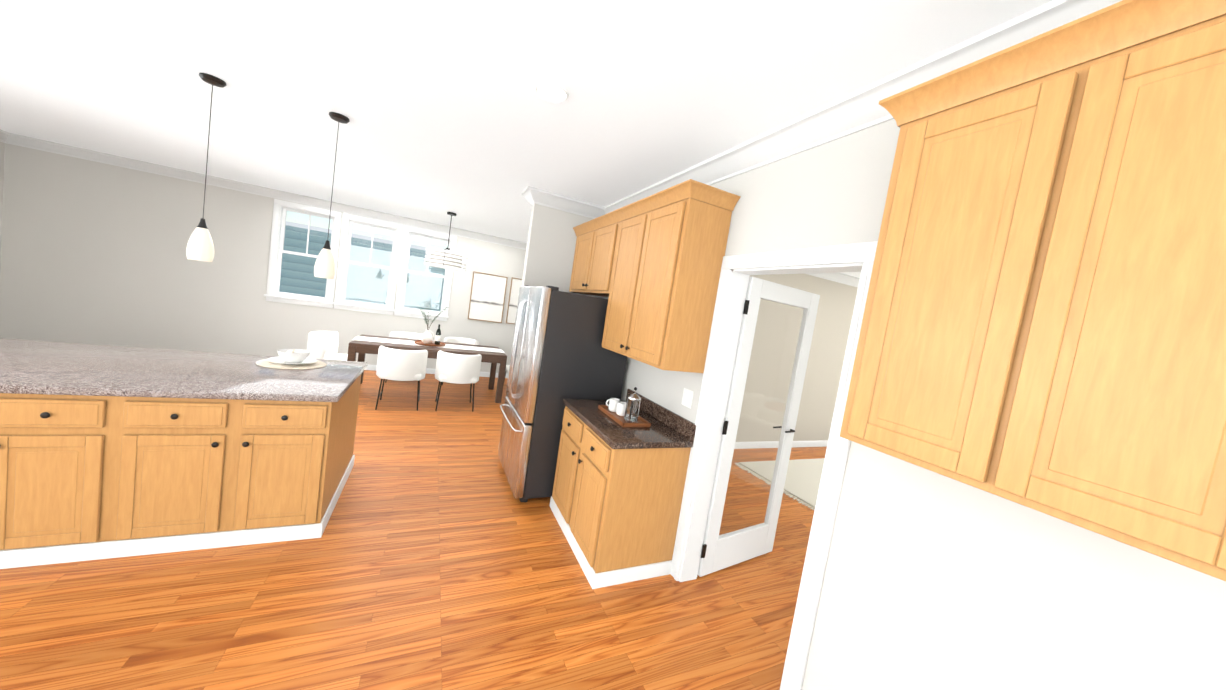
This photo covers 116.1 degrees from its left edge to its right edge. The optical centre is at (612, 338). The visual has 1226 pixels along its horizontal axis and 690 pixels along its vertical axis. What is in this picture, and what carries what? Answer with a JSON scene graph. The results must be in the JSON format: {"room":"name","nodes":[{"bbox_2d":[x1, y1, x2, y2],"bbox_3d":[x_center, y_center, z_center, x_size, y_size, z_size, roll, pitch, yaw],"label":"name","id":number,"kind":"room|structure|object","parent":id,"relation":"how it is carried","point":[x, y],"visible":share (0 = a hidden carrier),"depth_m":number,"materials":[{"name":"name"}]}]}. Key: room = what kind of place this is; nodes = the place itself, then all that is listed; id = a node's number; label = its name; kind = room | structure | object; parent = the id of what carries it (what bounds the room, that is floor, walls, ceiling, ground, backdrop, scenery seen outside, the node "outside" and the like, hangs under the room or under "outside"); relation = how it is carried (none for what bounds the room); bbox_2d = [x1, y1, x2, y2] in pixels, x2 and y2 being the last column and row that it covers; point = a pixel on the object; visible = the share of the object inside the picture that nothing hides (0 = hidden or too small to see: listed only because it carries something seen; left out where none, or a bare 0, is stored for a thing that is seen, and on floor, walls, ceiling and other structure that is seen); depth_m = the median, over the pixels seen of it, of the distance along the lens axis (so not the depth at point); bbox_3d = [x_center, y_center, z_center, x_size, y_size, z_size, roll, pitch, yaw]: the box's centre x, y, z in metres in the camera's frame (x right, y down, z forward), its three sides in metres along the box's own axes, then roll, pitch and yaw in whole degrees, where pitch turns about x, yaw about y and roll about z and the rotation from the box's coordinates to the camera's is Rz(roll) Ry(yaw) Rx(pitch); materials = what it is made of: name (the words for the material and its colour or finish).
{"room":"kitchen","nodes":[
{"label":"kitchen","id":0,"kind":"room"},
{"bbox_2d":[0,142,4,270],"bbox_3d":[-5.962,-0.636,0.587,0.120,2.780,9.670,7,5,-26],"label":"wall","id":1,"kind":"structure","parent":0,"point":[2,148],"depth_m":4.89,"materials":[{"name":"white paint"}]},
{"bbox_2d":[0,129,15,144],"bbox_3d":[-5.689,-1.941,0.595,0.105,0.124,9.550,7,5,-26],"label":"crown molding","id":2,"kind":"structure","parent":1,"relation":"attached to","point":[5,137],"depth_m":4.82,"materials":[{"name":"white wood"}]},
{"bbox_2d":[0,143,525,372],"bbox_3d":[-4.550,-0.863,6.654,7.840,2.780,0.120,7,5,-26],"label":"wall","id":3,"kind":"structure","parent":0,"point":[93,252],"depth_m":5.57,"materials":[{"name":"white paint"}]},
{"bbox_2d":[12,133,526,249],"bbox_3d":[-4.252,-2.151,6.484,7.480,0.124,0.105,7,5,-26],"label":"crown molding","id":4,"kind":"structure","parent":3,"relation":"attached to","point":[20,140],"depth_m":5.80,"materials":[{"name":"white wood"}]},
{"bbox_2d":[264,199,456,320],"bbox_3d":[-4.268,-1.278,6.701,2.724,1.617,0.165,7,5,-26],"label":"window","id":5,"kind":"structure","parent":3,"relation":"in","point":[281,208],"depth_m":6.57,"materials":[{"name":"white wood"}]},
{"bbox_2d":[365,364,507,377],"bbox_3d":[-4.707,0.469,6.696,7.570,0.100,0.014,7,5,-26],"label":"baseboard","id":6,"kind":"structure","parent":3,"relation":"attached to","point":[370,367],"depth_m":7.30,"materials":[{"name":"white wood"}]},
{"bbox_2d":[468,271,507,322],"bbox_3d":[-2.467,-0.812,7.544,0.650,0.930,0.030,7,5,-26],"label":"picture","id":7,"kind":"object","parent":3,"relation":"attached to","point":[487,296],"visible":0.96,"depth_m":7.54,"materials":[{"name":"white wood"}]},
{"bbox_2d":[506,277,521,323],"bbox_3d":[-1.812,-0.746,7.858,0.650,0.930,0.030,7,5,-26],"label":"picture","id":8,"kind":"object","parent":3,"relation":"attached to","point":[516,283],"visible":0.42,"depth_m":7.76,"materials":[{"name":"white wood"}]},
{"bbox_2d":[0,370,826,689],"bbox_3d":[0.350,1.534,3.897,14.740,0.100,9.790,7,5,-26],"label":"floor","id":9,"kind":"structure","parent":0,"point":[436,556],"depth_m":2.04,"materials":[{"name":"brown wood"}]},
{"bbox_2d":[0,374,360,568],"bbox_3d":[-3.139,0.624,2.324,2.528,0.884,1.129,7,5,-26],"label":"kitchen island","id":10,"kind":"object","parent":9,"relation":"on","point":[109,451],"depth_m":2.07,"materials":[{"name":"brown wood"}]},
{"bbox_2d":[0,338,367,401],"bbox_3d":[-3.081,0.165,2.313,2.570,0.040,1.150,7,5,-26],"label":"island countertop","id":11,"kind":"structure","parent":10,"relation":"on","point":[50,367],"depth_m":2.32,"materials":[{"name":"grey stone"}]},
{"bbox_2d":[256,359,326,369],"bbox_3d":[-2.458,0.187,2.939,0.420,0.009,0.420,7,5,-26],"label":"placemat","id":12,"kind":"object","parent":11,"relation":"on","point":[269,364],"visible":0.6,"depth_m":2.85,"materials":[{"name":"beige fabric"}]},
{"bbox_2d":[268,357,316,364],"bbox_3d":[-2.456,0.171,2.938,0.294,0.022,0.294,7,5,-26],"label":"plate","id":13,"kind":"object","parent":12,"relation":"on","point":[307,360],"visible":0.71,"depth_m":2.91,"materials":[{"name":"white ceramic"}]},
{"bbox_2d":[277,349,309,362],"bbox_3d":[-2.450,0.134,2.935,0.196,0.085,0.196,7,5,-26],"label":"bowl","id":14,"kind":"object","parent":13,"relation":"on","point":[293,357],"visible":0.98,"depth_m":2.89,"materials":[{"name":"white ceramic"}]},
{"bbox_2d":[286,349,300,352],"bbox_3d":[-2.447,0.114,2.933,0.090,0.070,0.075,7,5,-26],"label":"napkin","id":15,"kind":"object","parent":14,"relation":"in","point":[292,351],"visible":0.5,"depth_m":2.91,"materials":[{"name":"white fabric"}]},
{"bbox_2d":[307,331,347,360],"bbox_3d":[-3.979,0.320,5.370,0.520,0.801,0.585,7,5,-26],"label":"chair","id":16,"kind":"object","parent":9,"relation":"on","point":[322,344],"visible":0.62,"depth_m":5.21,"materials":[{"name":"white fabric"}]},
{"bbox_2d":[375,346,427,410],"bbox_3d":[-2.850,0.506,5.148,0.585,0.801,0.520,7,5,-26],"label":"dining chair","id":17,"kind":"object","parent":9,"relation":"on","point":[401,365],"visible":1,"depth_m":4.92,"materials":[{"name":"white fabric"}]},
{"bbox_2d":[385,332,422,382],"bbox_3d":[-3.512,0.309,6.502,0.585,0.801,0.520,7,5,-26],"label":"dining chair","id":18,"kind":"object","parent":9,"relation":"on","point":[408,335],"visible":0.12,"depth_m":6.62,"materials":[{"name":"white fabric"}]},
{"bbox_2d":[347,334,506,402],"bbox_3d":[-2.829,0.470,5.970,2.070,0.760,0.950,7,5,-26],"label":"dining table","id":19,"kind":"object","parent":9,"relation":"on","point":[362,349],"visible":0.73,"depth_m":5.83,"materials":[{"name":"brown wood"}]},
{"bbox_2d":[352,336,422,345],"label":"table runner","id":20,"kind":"object","parent":19,"relation":"on","point":[372,339],"depth_m":5.64,"materials":[{"name":"white fabric"}]},
{"bbox_2d":[414,340,444,346],"bbox_3d":[-2.826,0.070,5.909,0.440,0.030,0.440,7,5,-26],"label":"centerpiece tray","id":21,"kind":"object","parent":20,"relation":"on","point":[419,342],"visible":0.79,"depth_m":5.83,"materials":[{"name":"brown wood"}]},
{"bbox_2d":[416,301,447,343],"bbox_3d":[-2.820,-0.247,5.918,0.455,0.629,0.449,7,5,-26],"label":"vase","id":22,"kind":"object","parent":21,"relation":"on","point":[426,337],"visible":1,"depth_m":5.86,"materials":[{"name":"white ceramic"}]},
{"bbox_2d":[435,324,440,344],"bbox_3d":[-2.701,-0.069,5.914,0.077,0.315,0.077,7,5,-26],"label":"bottle","id":23,"kind":"object","parent":21,"relation":"on","point":[437,336],"visible":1,"depth_m":5.89,"materials":[{"name":"black glass"}]},
{"bbox_2d":[441,344,504,352],"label":"table runner","id":24,"kind":"object","parent":19,"relation":"on","point":[446,345],"depth_m":6.18,"materials":[{"name":"white fabric"}]},
{"bbox_2d":[435,350,481,411],"bbox_3d":[-2.223,0.579,5.450,0.585,0.801,0.520,7,5,-26],"label":"dining chair","id":25,"kind":"object","parent":9,"relation":"on","point":[457,368],"visible":1,"depth_m":5.22,"materials":[{"name":"white fabric"}]},
{"bbox_2d":[442,337,478,384],"bbox_3d":[-2.760,0.396,6.865,0.585,0.801,0.520,7,5,-26],"label":"dining chair","id":26,"kind":"object","parent":9,"relation":"on","point":[461,340],"visible":0.25,"depth_m":6.97,"materials":[{"name":"white fabric"}]},
{"bbox_2d":[504,365,509,395],"bbox_3d":[-1.583,0.591,6.611,0.520,0.801,0.585,7,5,-26],"label":"chair","id":27,"kind":"object","parent":9,"relation":"on","point":[507,368],"depth_m":6.55,"materials":[{"name":"white fabric"}]},
{"bbox_2d":[498,285,626,501],"bbox_3d":[-0.530,0.449,3.639,0.914,1.815,0.910,7,5,-26],"label":"fridge","id":28,"kind":"object","parent":9,"relation":"on","point":[559,352],"visible":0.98,"depth_m":3.19,"materials":[{"name":"grey metal"}]},
{"bbox_2d":[550,389,695,588],"bbox_3d":[-0.003,0.981,2.848,0.624,1.035,0.990,7,5,-26],"label":"base cabinet","id":29,"kind":"object","parent":9,"relation":"on","point":[616,498],"visible":0.94,"depth_m":2.48,"materials":[{"name":"brown wood"}]},
{"bbox_2d":[598,405,650,426],"bbox_3d":[0.074,0.565,2.825,0.220,0.030,0.440,7,5,-26],"label":"tray","id":30,"kind":"object","parent":29,"relation":"on","point":[619,420],"visible":0.62,"depth_m":2.73,"materials":[{"name":"brown wood"}]},
{"bbox_2d":[606,398,619,411],"bbox_3d":[0.002,0.504,2.932,0.090,0.090,0.090,7,5,-26],"label":"mug","id":31,"kind":"object","parent":30,"relation":"on","point":[613,402],"visible":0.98,"depth_m":2.90,"materials":[{"name":"white ceramic"}]},
{"bbox_2d":[614,401,627,415],"bbox_3d":[0.062,0.518,2.851,0.090,0.090,0.090,7,5,-26],"label":"mug","id":32,"kind":"object","parent":30,"relation":"on","point":[621,408],"visible":0.85,"depth_m":2.81,"materials":[{"name":"white ceramic"}]},
{"bbox_2d":[624,387,640,422],"bbox_3d":[0.145,0.463,2.692,0.109,0.247,0.131,7,5,-26],"label":"press","id":33,"kind":"object","parent":30,"relation":"on","point":[632,397],"visible":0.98,"depth_m":2.69,"materials":[{"name":"clear glass"}]},
{"bbox_2d":[736,458,824,509],"bbox_3d":[4.533,2.090,4.033,4.770,0.022,4.167,7,5,-26],"label":"rug","id":34,"kind":"object","parent":9,"relation":"on","point":[802,480],"visible":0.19,"depth_m":4.68,"materials":[{"name":"beige fabric"}]},
{"bbox_2d":[0,0,1053,277],"bbox_3d":[0.777,-1.307,3.691,14.740,0.100,9.790,7,5,-26],"label":"ceiling","id":35,"kind":"structure","parent":0,"point":[442,106],"depth_m":2.15,"materials":[{"name":"white paint"}]},
{"bbox_2d":[186,73,225,261],"bbox_3d":[-2.647,-1.093,2.491,0.126,1.164,0.126,7,5,-26],"label":"pendant light","id":36,"kind":"object","parent":35,"relation":"hanging from","point":[200,245],"visible":1,"depth_m":2.48,"materials":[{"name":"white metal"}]},
{"bbox_2d":[314,112,349,278],"bbox_3d":[-2.051,-1.025,2.789,0.126,1.164,0.126,7,5,-26],"label":"pendant light","id":37,"kind":"object","parent":35,"relation":"hanging from","point":[324,266],"visible":1,"depth_m":2.78,"materials":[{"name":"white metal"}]},
{"bbox_2d":[424,212,467,271],"bbox_3d":[-2.464,-1.473,5.736,0.580,0.824,0.580,7,5,-26],"label":"dining chandelier","id":38,"kind":"object","parent":35,"relation":"hanging from","point":[437,258],"visible":1,"depth_m":5.56,"materials":[{"name":"white metal"}]},
{"bbox_2d":[534,81,568,102],"bbox_3d":[-0.322,-1.296,2.009,0.178,0.016,0.178,7,5,-26],"label":"smoke detector","id":39,"kind":"object","parent":35,"relation":"in","point":[551,91],"visible":1,"depth_m":2.00,"materials":[{"name":"white plastic"}]},
{"bbox_2d":[522,204,857,441],"bbox_3d":[2.888,0.308,5.920,8.700,2.780,0.120,7,5,-26],"label":"wall","id":40,"kind":"structure","parent":0,"point":[836,304],"depth_m":5.66,"materials":[{"name":"beige paint"}]},
{"bbox_2d":[524,186,603,218],"bbox_3d":[-0.497,-1.405,3.982,0.815,0.124,0.115,7,5,-26],"label":"crown molding","id":41,"kind":"structure","parent":40,"relation":"attached to","point":[533,195],"depth_m":3.97,"materials":[{"name":"white wood"}]},
{"bbox_2d":[734,440,827,448],"bbox_3d":[3.089,1.682,6.134,7.630,0.100,0.014,7,5,-26],"label":"baseboard","id":42,"kind":"structure","parent":40,"relation":"attached to","point":[821,443],"depth_m":5.83,"materials":[{"name":"white wood"}]},
{"bbox_2d":[807,273,859,286],"bbox_3d":[3.503,-0.943,5.903,7.630,0.124,0.105,7,5,-26],"label":"crown molding","id":43,"kind":"structure","parent":40,"relation":"attached to","point":[842,278],"depth_m":5.90,"materials":[{"name":"white"}]},
{"bbox_2d":[596,119,1225,689],"bbox_3d":[0.980,0.317,1.837,0.120,2.780,5.630,7,5,-26],"label":"wall","id":44,"kind":"structure","parent":0,"point":[934,581],"depth_m":1.30,"materials":[{"name":"white paint"}]},
{"bbox_2d":[569,211,616,296],"bbox_3d":[-0.067,-0.766,3.718,0.350,0.678,1.084,7,5,-26],"label":"upper cabinet","id":45,"kind":"object","parent":44,"relation":"attached to","point":[593,254],"depth_m":3.55,"materials":[{"name":"brown wood"}]},
{"bbox_2d":[602,179,736,372],"bbox_3d":[0.327,-0.412,2.815,0.350,1.131,0.960,7,5,-26],"label":"upper cabinet","id":46,"kind":"object","parent":44,"relation":"attached to","point":[650,266],"depth_m":2.43,"materials":[{"name":"brown wood"}]},
{"bbox_2d":[681,388,693,408],"bbox_3d":[0.512,0.407,2.639,0.008,0.120,0.110,7,5,-26],"label":"switch plate","id":47,"kind":"object","parent":44,"relation":"attached to","point":[687,397],"visible":1,"depth_m":2.63,"materials":[{"name":"white plastic"}]},
{"bbox_2d":[698,277,819,576],"bbox_3d":[1.045,0.632,2.740,0.817,2.026,0.180,7,5,-26],"label":"door leaf","id":48,"kind":"structure","parent":44,"relation":"in","point":[722,551],"depth_m":2.69,"materials":[{"name":"white wood"}]},
{"bbox_2d":[670,241,877,689],"bbox_3d":[0.824,0.599,2.105,0.176,2.139,0.988,7,5,-26],"label":"door frame","id":49,"kind":"structure","parent":44,"relation":"attached to","point":[737,271],"depth_m":2.06,"materials":[{"name":"white wood"}]},
{"bbox_2d":[604,0,1122,214],"bbox_3d":[1.051,-1.011,1.748,0.105,0.124,5.510,7,5,-26],"label":"crown molding","id":50,"kind":"structure","parent":44,"relation":"attached to","point":[858,110],"depth_m":1.68,"materials":[{"name":"white wood"}]},
{"bbox_2d":[840,0,1225,580],"bbox_3d":[1.160,-0.154,0.986,0.382,1.131,0.904,7,5,-26],"label":"wall cabinet","id":51,"kind":"object","parent":44,"relation":"attached to","point":[1043,327],"visible":1,"depth_m":0.87,"materials":[{"name":"brown wood"}]},
{"label":"outside","id":52,"kind":"structure","parent":0,"visible":0},
{"bbox_2d":[279,221,446,310],"bbox_3d":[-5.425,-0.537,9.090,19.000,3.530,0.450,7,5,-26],"label":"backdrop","id":53,"kind":"structure","parent":52,"point":[355,256],"depth_m":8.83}
]}

